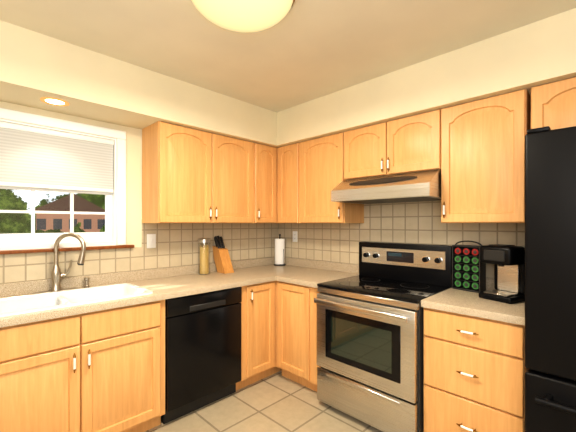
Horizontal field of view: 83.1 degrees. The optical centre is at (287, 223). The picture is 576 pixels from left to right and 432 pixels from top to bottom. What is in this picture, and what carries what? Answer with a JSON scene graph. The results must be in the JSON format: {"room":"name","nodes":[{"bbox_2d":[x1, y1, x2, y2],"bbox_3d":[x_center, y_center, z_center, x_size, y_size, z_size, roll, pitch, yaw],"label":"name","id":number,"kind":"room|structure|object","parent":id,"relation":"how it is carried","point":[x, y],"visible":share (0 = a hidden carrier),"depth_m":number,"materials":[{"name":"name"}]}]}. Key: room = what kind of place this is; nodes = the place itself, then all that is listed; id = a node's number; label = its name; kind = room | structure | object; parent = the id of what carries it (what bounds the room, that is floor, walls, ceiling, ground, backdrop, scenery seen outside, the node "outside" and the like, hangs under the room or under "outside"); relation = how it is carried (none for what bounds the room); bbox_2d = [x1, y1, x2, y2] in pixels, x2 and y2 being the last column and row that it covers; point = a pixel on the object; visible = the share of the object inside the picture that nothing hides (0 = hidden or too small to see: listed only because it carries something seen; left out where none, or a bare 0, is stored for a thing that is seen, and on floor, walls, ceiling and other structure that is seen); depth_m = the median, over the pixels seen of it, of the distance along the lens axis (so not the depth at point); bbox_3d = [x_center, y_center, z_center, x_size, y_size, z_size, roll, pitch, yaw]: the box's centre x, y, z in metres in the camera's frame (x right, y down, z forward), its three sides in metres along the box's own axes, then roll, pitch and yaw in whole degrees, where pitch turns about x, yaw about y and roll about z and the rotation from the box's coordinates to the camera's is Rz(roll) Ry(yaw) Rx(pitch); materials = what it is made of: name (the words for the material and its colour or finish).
{"room":"kitchen","nodes":[
{"label":"kitchen","id":0,"kind":"room"},
{"bbox_2d":[0,101,247,283],"bbox_3d":[-1.656,0.140,2.264,0.140,2.455,4.450,0,0,45],"label":"wall","id":1,"kind":"structure","parent":0,"point":[134,186],"depth_m":2.58,"materials":[{"name":"paint"}]},
{"bbox_2d":[0,108,125,249],"bbox_3d":[-1.717,-0.276,2.191,0.158,0.885,1.130,0,0,45],"label":"window","id":2,"kind":"structure","parent":1,"relation":"in","point":[36,154],"depth_m":2.27,"materials":[{"name":"white"}]},
{"bbox_2d":[0,108,113,192],"bbox_3d":[-1.696,-0.439,2.171,0.045,0.402,0.972,0,0,45],"label":"shade","id":3,"kind":"object","parent":2,"relation":"attached to","point":[33,157],"depth_m":2.24,"materials":[{"name":"fabric"}]},
{"bbox_2d":[0,245,133,254],"bbox_3d":[-2.049,0.179,1.738,0.042,0.023,2.350,0,0,45],"label":"window ledge","id":4,"kind":"object","parent":1,"relation":"attached to","point":[60,249],"visible":0.96,"depth_m":2.22,"materials":[{"name":"brown wood"}]},
{"bbox_2d":[0,223,279,283],"bbox_3d":[-1.605,0.002,2.213,0.005,0.750,4.250,0,0,45],"label":"tile backsplash","id":5,"kind":"structure","parent":1,"relation":"attached to","point":[176,243],"depth_m":2.74,"materials":[{"name":"beige tile"}]},
{"bbox_2d":[147,234,155,247],"bbox_3d":[-1.125,0.145,2.681,0.018,0.116,0.074,0,0,45],"label":"switch plate","id":6,"kind":"object","parent":5,"relation":"attached to","point":[151,240],"visible":1,"depth_m":2.68,"materials":[{"name":"white plastic"}]},
{"bbox_2d":[142,121,257,222],"bbox_3d":[-0.749,-0.383,2.842,0.322,0.760,0.907,0,0,45],"label":"upper cabinet","id":7,"kind":"object","parent":1,"relation":"attached to","point":[189,175],"depth_m":2.63,"materials":[{"name":"brown wood"}]},
{"bbox_2d":[258,144,277,222],"bbox_3d":[-0.330,-0.383,3.265,0.322,0.760,0.285,0,0,45],"label":"upper cabinet","id":8,"kind":"object","parent":1,"relation":"attached to","point":[267,155],"depth_m":3.17,"materials":[{"name":"brown wood"}]},
{"bbox_2d":[145,370,381,431],"bbox_3d":[-0.203,1.417,0.826,4.150,0.100,4.450,0,0,45],"label":"floor","id":9,"kind":"structure","parent":0,"point":[277,402],"depth_m":2.33,"materials":[{"name":"tile"}]},
{"bbox_2d":[161,287,241,423],"bbox_3d":[-0.786,0.934,2.570,0.588,0.858,0.608,0,0,45],"label":"dishwasher","id":10,"kind":"object","parent":9,"relation":"on","point":[202,349],"visible":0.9,"depth_m":2.33,"materials":[{"name":"black metal"}]},
{"bbox_2d":[236,281,275,390],"bbox_3d":[-0.456,0.933,2.931,0.612,0.868,0.350,0,0,45],"label":"base cabinet","id":11,"kind":"object","parent":9,"relation":"on","point":[258,304],"depth_m":2.72,"materials":[{"name":"brown wood"}]},
{"bbox_2d":[0,257,315,327],"bbox_3d":[-1.152,0.517,2.218,0.630,0.280,3.594,0,0,45],"label":"countertop","id":12,"kind":"structure","parent":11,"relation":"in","point":[20,303],"depth_m":2.26,"materials":[{"name":"stone"}]},
{"bbox_2d":[32,232,89,293],"bbox_3d":[-1.493,0.258,2.168,0.158,0.396,0.324,0,0,45],"label":"faucet","id":13,"kind":"object","parent":12,"relation":"on","point":[57,275],"visible":0.96,"depth_m":2.17,"materials":[{"name":"silver metal"}]},
{"bbox_2d":[198,238,210,274],"bbox_3d":[-0.755,0.295,2.927,0.112,0.322,0.112,0,0,45],"label":"pasta","id":14,"kind":"object","parent":12,"relation":"on","point":[204,269],"visible":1,"depth_m":2.90,"materials":[{"name":"yellow food"}]},
{"bbox_2d":[212,236,233,273],"bbox_3d":[-0.622,0.286,3.070,0.243,0.340,0.100,0,0,45],"label":"knife block","id":15,"kind":"object","parent":12,"relation":"on","point":[222,260],"visible":1,"depth_m":3.04,"materials":[{"name":"brown wood"}]},
{"bbox_2d":[274,234,285,265],"bbox_3d":[-0.090,0.285,3.556,0.136,0.341,0.136,0,0,45],"label":"paper towel","id":16,"kind":"object","parent":12,"relation":"on","point":[279,251],"visible":1,"depth_m":3.51,"materials":[{"name":"white paper"}]},
{"bbox_2d":[276,281,319,391],"bbox_3d":[0.281,0.933,2.895,0.522,0.868,0.612,0,0,45],"label":"base cabinet","id":17,"kind":"object","parent":9,"relation":"on","point":[296,309],"depth_m":2.68,"materials":[{"name":"brown wood"}]},
{"bbox_2d":[276,260,358,287],"bbox_3d":[0.289,0.437,2.878,0.490,0.120,0.628,0,0,45],"label":"countertop","id":18,"kind":"structure","parent":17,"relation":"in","point":[305,273],"depth_m":3.01,"materials":[{"name":"stone"}]},
{"bbox_2d":[314,242,451,431],"bbox_3d":[0.695,0.764,2.390,0.766,1.205,0.740,0,0,45],"label":"range","id":19,"kind":"object","parent":9,"relation":"on","point":[370,335],"visible":0.96,"depth_m":2.19,"materials":[{"name":"grey metal"}]},
{"bbox_2d":[423,307,526,431],"bbox_3d":[1.198,0.933,1.988,0.502,0.868,0.612,0,0,45],"label":"base cabinet","id":20,"kind":"object","parent":9,"relation":"on","point":[474,369],"depth_m":1.76,"materials":[{"name":"brown wood"}]},
{"bbox_2d":[421,278,524,325],"bbox_3d":[1.195,0.437,1.982,0.510,0.120,0.628,0,0,45],"label":"countertop","id":21,"kind":"structure","parent":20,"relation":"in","point":[463,302],"depth_m":1.83,"materials":[{"name":"stone"}]},
{"bbox_2d":[452,241,485,292],"bbox_3d":[1.232,0.286,2.220,0.075,0.339,0.190,0,0,-33],"label":"coffee pod rack","id":22,"kind":"object","parent":21,"relation":"on","point":[468,270],"visible":0.98,"depth_m":2.20,"materials":[{"name":"black"}]},
{"bbox_2d":[479,244,524,303],"bbox_3d":[1.331,0.292,1.975,0.272,0.328,0.190,0,0,-27],"label":"coffee maker","id":23,"kind":"object","parent":21,"relation":"on","point":[508,261],"visible":0.92,"depth_m":1.92,"materials":[{"name":"black plastic"}]},
{"bbox_2d":[525,126,575,431],"bbox_3d":[1.631,0.472,1.392,0.910,1.790,0.837,0,0,45],"label":"fridge","id":24,"kind":"object","parent":9,"relation":"on","point":[550,278],"visible":1,"depth_m":1.40,"materials":[{"name":"black metal"}]},
{"bbox_2d":[0,0,575,111],"bbox_3d":[-0.203,-1.138,0.826,4.150,0.100,4.450,0,0,45],"label":"ceiling","id":25,"kind":"structure","parent":0,"point":[302,51],"depth_m":1.89,"materials":[{"name":"paint"}]},
{"bbox_2d":[0,20,275,147],"bbox_3d":[-1.469,-0.925,2.079,0.385,0.324,4.250,0,0,45],"label":"soffit","id":26,"kind":"structure","parent":25,"relation":"attached to","point":[35,67],"depth_m":2.16,"materials":[{"name":"paint"}]},
{"bbox_2d":[40,97,68,105],"bbox_3d":[-1.457,-0.760,2.032,0.150,0.004,0.150,0,0,45],"label":"recessed light","id":27,"kind":"object","parent":26,"relation":"attached to","point":[54,101],"visible":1,"depth_m":2.03,"materials":[{"name":"white"}]},
{"bbox_2d":[191,0,294,32],"bbox_3d":[-0.213,-1.015,1.491,0.510,0.144,0.510,0,0,45],"label":"dome ceiling light","id":28,"kind":"object","parent":25,"relation":"attached to","point":[246,16],"visible":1,"depth_m":1.48,"materials":[{"name":"white glass"}]},
{"bbox_2d":[276,8,575,147],"bbox_3d":[1.295,-0.925,2.062,3.559,0.324,0.385,0,0,45],"label":"soffit","id":29,"kind":"structure","parent":25,"relation":"attached to","point":[541,52],"depth_m":2.06,"materials":[{"name":"paint"}]},
{"bbox_3d":[1.363,0.139,2.337,4.050,2.455,0.100,0,0,45],"label":"wall","id":30,"kind":"structure","parent":0,"visible":0},
{"bbox_2d":[278,143,297,222],"bbox_3d":[0.102,-0.383,3.276,0.317,0.760,0.322,0,0,45],"label":"upper cabinet","id":31,"kind":"object","parent":30,"relation":"attached to","point":[287,155],"depth_m":3.15,"materials":[{"name":"brown wood"}]},
{"bbox_2d":[298,133,363,222],"bbox_3d":[0.393,-0.383,2.989,0.501,0.760,0.322,0,0,45],"label":"upper cabinet","id":32,"kind":"object","parent":30,"relation":"attached to","point":[319,159],"depth_m":2.87,"materials":[{"name":"brown wood"}]},
{"bbox_2d":[342,109,441,180],"bbox_3d":[0.846,-0.563,2.540,0.775,0.400,0.322,0,0,45],"label":"upper cabinet","id":33,"kind":"object","parent":30,"relation":"attached to","point":[413,143],"depth_m":2.39,"materials":[{"name":"brown wood"}]},
{"bbox_2d":[331,169,440,203],"bbox_3d":[0.786,-0.266,2.478,0.766,0.189,0.488,0,0,45],"label":"range hood","id":34,"kind":"object","parent":33,"relation":"attached to","point":[420,186],"visible":0.96,"depth_m":2.28,"materials":[{"name":"silver metal"}]},
{"bbox_2d":[280,201,524,278],"bbox_3d":[0.755,0.002,2.864,2.384,0.750,0.006,0,0,45],"label":"tile backsplash","id":35,"kind":"structure","parent":30,"relation":"attached to","point":[401,222],"depth_m":2.74,"materials":[{"name":"beige tile"}]},
{"bbox_2d":[293,231,297,241],"bbox_3d":[0.075,0.142,3.524,0.070,0.116,0.010,0,0,45],"label":"electrical outlet plate","id":36,"kind":"object","parent":35,"relation":"attached to","point":[295,236],"visible":1,"depth_m":3.52,"materials":[{"name":"white plastic"}]},
{"bbox_2d":[440,89,529,222],"bbox_3d":[1.286,-0.383,2.105,0.462,0.760,0.322,0,0,45],"label":"upper cabinet","id":37,"kind":"object","parent":30,"relation":"attached to","point":[473,152],"depth_m":1.97,"materials":[{"name":"brown wood"}]},
{"bbox_2d":[530,77,575,129],"bbox_3d":[1.633,-0.598,1.762,0.473,0.330,0.322,0,0,45],"label":"upper cabinet","id":38,"kind":"object","parent":30,"relation":"attached to","point":[553,105],"depth_m":1.74,"materials":[{"name":"brown wood"}]},
{"label":"outside","id":39,"kind":"structure","parent":0,"visible":0},
{"bbox_2d":[0,189,104,233],"bbox_3d":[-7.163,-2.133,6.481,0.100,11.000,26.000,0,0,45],"label":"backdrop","id":40,"kind":"structure","parent":39,"point":[80,223],"depth_m":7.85,"materials":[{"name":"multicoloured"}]}
]}

